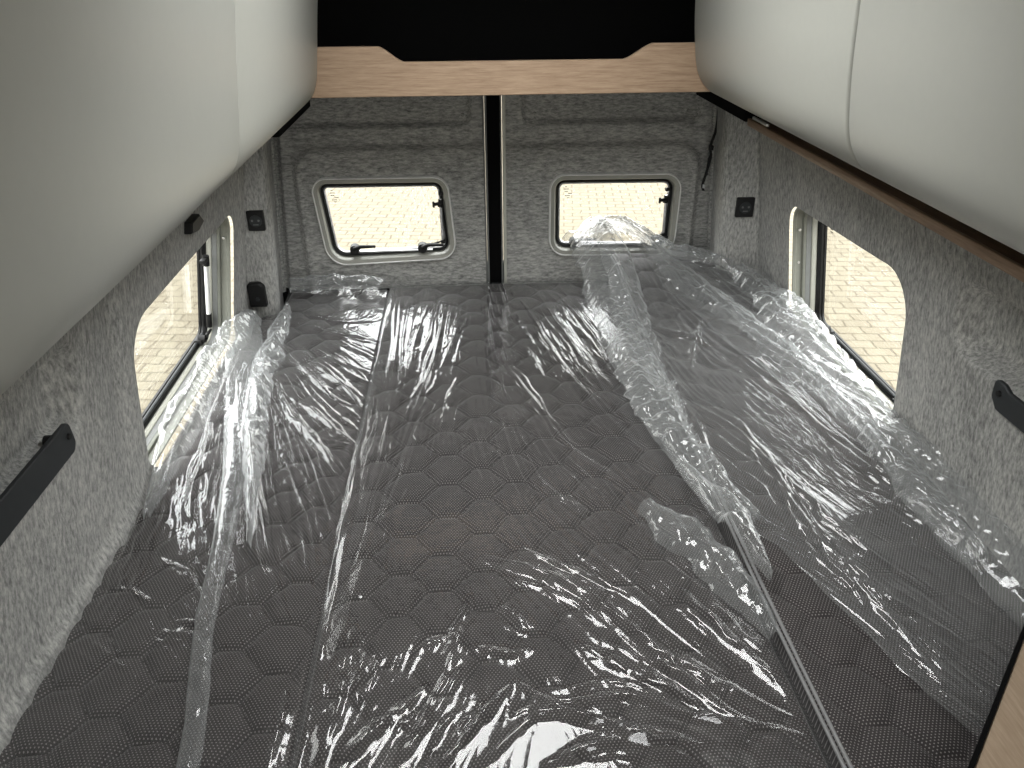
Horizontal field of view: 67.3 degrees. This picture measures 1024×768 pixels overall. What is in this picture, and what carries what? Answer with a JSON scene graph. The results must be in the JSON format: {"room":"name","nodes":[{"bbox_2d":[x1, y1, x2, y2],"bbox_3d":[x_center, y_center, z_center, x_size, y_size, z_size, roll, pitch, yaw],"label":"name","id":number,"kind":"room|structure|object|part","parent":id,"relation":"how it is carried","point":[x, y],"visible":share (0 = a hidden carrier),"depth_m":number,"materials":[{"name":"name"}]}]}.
{"room":"vehicle interior","nodes":[
{"label":"vehicle interior","id":0,"kind":"room"},
{"bbox_2d":[0,139,283,753],"bbox_3d":[-0.710,0.338,1.108,0.212,2.200,3.700,-2,29,-3],"label":"wall","id":1,"kind":"structure","parent":0,"point":[53,562],"depth_m":1.39,"materials":[{"name":"fabric"}]},
{"bbox_2d":[0,423,75,546],"bbox_3d":[-0.735,0.291,0.938,0.036,0.056,0.852,-2,29,-3],"label":"bar","id":2,"kind":"object","parent":1,"relation":"attached to","point":[20,495],"visible":1,"depth_m":1.19,"materials":[{"name":"black plastic"}]},
{"bbox_2d":[0,0,317,395],"bbox_3d":[-0.516,-0.190,0.499,0.328,0.591,3.080,-2,29,-3],"label":"locker","id":3,"kind":"object","parent":1,"relation":"attached to","point":[119,119],"visible":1,"depth_m":0.77,"materials":[{"name":"beige plastic"}]},
{"bbox_3d":[-0.588,-0.742,1.500,0.328,0.591,0.788,-2,29,-3],"label":"door","id":4,"kind":"part","parent":3,"relation":"part of","materials":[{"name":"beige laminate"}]},
{"bbox_2d":[142,217,230,465],"bbox_3d":[-0.867,-0.138,1.976,0.144,0.391,0.806,-2,29,-3],"label":"window","id":5,"kind":"structure","parent":1,"relation":"in","point":[214,256],"depth_m":2.25,"materials":[{"name":"grey plastic"}]},
{"bbox_3d":[-0.885,-0.137,1.975,0.076,0.369,0.784,-2,29,-3],"label":"frame","id":6,"kind":"part","parent":5,"relation":"part of","materials":[{"name":"black plastic"}]},
{"bbox_3d":[-0.892,-0.354,2.232,0.024,0.033,0.045,-2,29,-3],"label":"stay knob","id":7,"kind":"part","parent":5,"relation":"part of","materials":[{"name":"black plastic"}]},
{"bbox_3d":[-0.912,-0.150,2.308,0.012,0.017,0.057,-2,29,-3],"label":"lever","id":8,"kind":"part","parent":5,"relation":"part of","materials":[{"name":"black plastic"}]},
{"bbox_2d":[184,214,203,233],"bbox_3d":[-0.770,-0.387,1.860,0.027,0.040,0.099,-2,29,-3],"label":"clip","id":9,"kind":"object","parent":1,"relation":"attached to","point":[193,224],"visible":0.99,"depth_m":1.83,"materials":[{"name":"black plastic"}]},
{"bbox_2d":[246,210,265,230],"bbox_3d":[-0.806,-0.513,2.421,0.053,0.064,0.017,-2,29,-3],"label":"power socket","id":10,"kind":"object","parent":1,"relation":"attached to","point":[255,218],"visible":1,"depth_m":2.42,"materials":[{"name":"black plastic"}]},
{"bbox_2d":[247,281,267,306],"bbox_3d":[-0.839,-0.294,2.532,0.054,0.083,0.030,-2,29,-3],"label":"hinge cover","id":11,"kind":"object","parent":1,"relation":"attached to","point":[257,294],"visible":1,"depth_m":2.52,"materials":[{"name":"black plastic"}]},
{"bbox_2d":[272,100,309,136],"bbox_3d":[-0.739,-0.805,2.232,0.215,0.083,0.490,-2,29,-3],"label":"cover","id":12,"kind":"object","parent":1,"relation":"attached to","point":[306,106],"visible":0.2,"depth_m":2.20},
{"bbox_2d":[283,260,608,307],"bbox_3d":[-0.036,-0.326,2.873,1.750,0.250,0.100,-2,29,-3],"label":"trim","id":13,"kind":"structure","parent":1,"relation":"attached to","point":[286,295],"depth_m":2.78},
{"bbox_2d":[710,106,1023,588],"bbox_3d":[0.859,0.283,1.190,0.226,2.200,3.700,-2,29,-3],"label":"wall","id":14,"kind":"structure","parent":0,"point":[964,327],"depth_m":1.58,"materials":[{"name":"fabric"}]},
{"bbox_2d":[701,109,717,190],"bbox_3d":[0.668,-0.786,2.586,0.035,0.275,0.010,-2,29,-3],"label":"strap","id":15,"kind":"object","parent":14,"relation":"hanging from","point":[711,147],"visible":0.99,"depth_m":2.60,"materials":[{"name":"black fabric"}]},
{"bbox_2d":[696,92,761,121],"bbox_3d":[0.695,-0.864,2.302,0.152,0.065,0.490,-2,29,-3],"label":"cover","id":16,"kind":"object","parent":14,"relation":"attached to","point":[731,108],"visible":0.2,"depth_m":2.23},
{"bbox_2d":[734,197,754,216],"bbox_3d":[0.757,-0.574,2.499,0.059,0.064,0.017,-2,29,-3],"label":"power socket","id":17,"kind":"object","parent":14,"relation":"attached to","point":[744,207],"visible":1,"depth_m":2.49,"materials":[{"name":"black plastic"}]},
{"bbox_2d":[791,207,895,426],"bbox_3d":[0.899,-0.202,2.009,0.144,0.410,0.667,-2,29,-3],"label":"window","id":18,"kind":"structure","parent":14,"relation":"in","point":[809,249],"depth_m":2.25,"materials":[{"name":"grey plastic"}]},
{"bbox_2d":[695,0,1023,253],"bbox_3d":[0.694,-0.244,0.556,0.320,0.565,3.080,-2,29,-3],"label":"locker","id":19,"kind":"object","parent":14,"relation":"attached to","point":[924,98],"visible":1,"depth_m":1.05,"materials":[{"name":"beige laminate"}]},
{"bbox_3d":[0.588,-0.620,1.817,0.006,0.006,0.100,-2,29,-3],"label":"hinge plate","id":20,"kind":"part","parent":19,"relation":"part of","materials":[{"name":"metal"}]},
{"bbox_3d":[0.625,-0.777,1.518,0.320,0.561,0.876,-2,29,-3],"label":"door","id":21,"kind":"part","parent":19,"relation":"part of","materials":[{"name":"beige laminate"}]},
{"bbox_3d":[0.685,-0.317,0.685,0.320,0.561,1.018,-2,29,-3],"label":"door","id":22,"kind":"part","parent":19,"relation":"part of","materials":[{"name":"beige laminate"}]},
{"bbox_2d":[747,118,1023,282],"bbox_3d":[0.799,0.028,0.748,0.128,0.019,3.080,-2,29,-3],"label":"wooden trim strip","id":23,"kind":"object","parent":14,"relation":"attached to","point":[1001,256],"visible":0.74,"depth_m":1.36,"materials":[{"name":"brown wood"}]},
{"bbox_2d":[992,380,1023,432],"bbox_3d":[0.907,0.218,1.017,0.036,0.052,0.854,-2,29,-3],"label":"bar","id":24,"kind":"object","parent":14,"relation":"attached to","point":[1006,403],"visible":0.98,"depth_m":1.35,"materials":[{"name":"black plastic"}]},
{"bbox_3d":[0.068,-0.638,0.654,1.950,0.040,3.850,-2,29,-3],"label":"ceiling","id":25,"kind":"structure","parent":0,"visible":0},
{"bbox_2d":[311,0,710,97],"bbox_3d":[-0.028,-1.096,2.084,1.280,0.535,0.497,-2,29,-3],"label":"shelf","id":26,"kind":"object","parent":25,"relation":"attached to","point":[366,48],"visible":0.8,"depth_m":2.20,"materials":[{"name":"brown wood"}]},
{"bbox_3d":[-0.011,-0.805,1.972,1.280,0.119,0.018,-2,29,-3],"label":"panel","id":27,"kind":"part","parent":26,"relation":"part of","materials":[{"name":"brown wood"}]},
{"bbox_3d":[0.081,1.283,1.715,1.950,0.050,3.850,-2,29,-3],"label":"floor","id":28,"kind":"structure","parent":0,"visible":0},
{"bbox_3d":[0.042,0.646,2.024,1.630,0.762,2.310,-2,29,-3],"label":"bed base","id":29,"kind":"object","parent":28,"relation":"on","visible":0},
{"bbox_2d":[0,290,387,767],"bbox_3d":[-0.599,0.249,1.822,0.463,0.135,2.190,-2,29,-3],"label":"mattress","id":30,"kind":"object","parent":29,"relation":"on","point":[114,696],"visible":0.91,"depth_m":1.47,"materials":[{"name":"grey fabric"}]},
{"bbox_2d":[118,273,386,767],"bbox_3d":[-0.605,0.134,1.788,0.458,0.102,2.194,-2,29,-3],"label":"plastic sheet","id":31,"kind":"object","parent":30,"relation":"on","point":[281,312],"visible":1,"depth_m":1.81,"materials":[{"name":"clear plastic"}]},
{"bbox_2d":[293,282,827,767],"bbox_3d":[0.021,0.222,1.855,0.791,0.143,2.195,-2,29,-3],"label":"mattress","id":32,"kind":"object","parent":29,"relation":"on","point":[428,588],"visible":0.98,"depth_m":1.46,"materials":[{"name":"grey fabric"}]},
{"bbox_2d":[303,281,831,766],"bbox_3d":[0.032,0.142,1.825,0.811,0.060,2.170,-2,29,-3],"label":"plastic sheet","id":33,"kind":"object","parent":32,"relation":"on","point":[375,357],"visible":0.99,"depth_m":1.50,"materials":[{"name":"clear plastic"}]},
{"bbox_2d":[608,253,1023,767],"bbox_3d":[0.659,0.159,1.840,0.498,0.261,2.151,-2,29,-3],"label":"mattress","id":34,"kind":"object","parent":29,"relation":"on","point":[868,692],"visible":0.89,"depth_m":1.53,"materials":[{"name":"grey fabric"}]},
{"bbox_2d":[564,215,1012,706],"bbox_3d":[0.567,-0.031,1.854,0.671,0.243,2.000,-2,29,-3],"label":"plastic sheet","id":35,"kind":"object","parent":34,"relation":"on","point":[646,241],"visible":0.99,"depth_m":2.09,"materials":[{"name":"clear plastic"}]},
{"bbox_2d":[968,625,1023,767],"bbox_3d":[0.726,0.515,1.055,0.421,0.036,0.617,-2,29,-3],"label":"wooden panel","id":36,"kind":"object","parent":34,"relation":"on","point":[1000,744],"visible":1,"depth_m":1.08,"materials":[{"name":"brown wood"}]},
{"label":"outside","id":37,"kind":"structure","parent":0,"visible":0},
{"bbox_2d":[134,95,905,466],"bbox_3d":[-0.669,-3.815,12.151,60.000,0.001,65.000,-2,29,-3],"label":"paving","id":38,"kind":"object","parent":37,"point":[864,305],"depth_m":7.18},
{"bbox_3d":[-0.059,-1.252,2.389,1.740,0.580,0.050,-2,29,-3],"label":"wall","id":39,"kind":"structure","parent":0,"visible":0},
{"bbox_2d":[270,95,489,291],"bbox_3d":[-0.463,-0.622,2.659,0.762,0.940,0.054,-2,29,-3],"label":"door","id":40,"kind":"structure","parent":39,"relation":"in","point":[443,137],"depth_m":2.58,"materials":[{"name":"fabric"}]},
{"bbox_2d":[312,176,455,264],"bbox_3d":[-0.438,-0.571,2.677,0.479,0.309,0.061,-2,29,-3],"label":"window","id":41,"kind":"structure","parent":40,"relation":"attached to","point":[425,251],"depth_m":2.68,"materials":[{"name":"grey plastic"}]},
{"bbox_3d":[-0.518,-0.477,2.699,0.079,0.024,0.018,-2,29,-3],"label":"lever","id":42,"kind":"part","parent":41,"relation":"part of","materials":[{"name":"black plastic"}]},
{"bbox_3d":[-0.280,-0.486,2.711,0.079,0.024,0.018,-2,29,-3],"label":"lever","id":43,"kind":"part","parent":41,"relation":"part of","materials":[{"name":"black plastic"}]},
{"bbox_3d":[-0.256,-0.624,2.656,0.041,0.029,0.021,-8,30,-14],"label":"stay knob","id":44,"kind":"part","parent":41,"relation":"part of","materials":[{"name":"black plastic"}]},
{"bbox_2d":[486,95,501,283],"bbox_3d":[-0.062,-0.647,2.699,0.054,0.940,0.052,-2,29,-3],"label":"door frame","id":45,"kind":"structure","parent":39,"relation":"attached to","point":[492,101],"depth_m":2.65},
{"bbox_2d":[499,92,715,283],"bbox_3d":[0.351,-0.650,2.700,0.782,0.940,0.050,-2,29,-3],"label":"door","id":46,"kind":"structure","parent":39,"relation":"in","point":[544,137],"depth_m":2.61,"materials":[{"name":"fabric"}]},
{"bbox_2d":[549,172,681,255],"bbox_3d":[0.358,-0.600,2.719,0.462,0.300,0.061,-2,29,-3],"label":"window","id":47,"kind":"structure","parent":46,"relation":"attached to","point":[671,200],"depth_m":2.71,"materials":[{"name":"grey plastic"}]},
{"bbox_3d":[0.259,-0.509,2.737,0.079,0.024,0.018,-2,29,-3],"label":"lever","id":48,"kind":"part","parent":47,"relation":"part of","materials":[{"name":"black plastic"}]},
{"bbox_3d":[0.518,-0.519,2.750,0.079,0.024,0.018,-2,29,-3],"label":"lever","id":49,"kind":"part","parent":47,"relation":"part of","materials":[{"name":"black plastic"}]},
{"bbox_3d":[0.532,-0.648,2.699,0.041,0.029,0.021,-8,30,-14],"label":"stay knob","id":50,"kind":"part","parent":47,"relation":"part of","materials":[{"name":"black plastic"}]}
]}

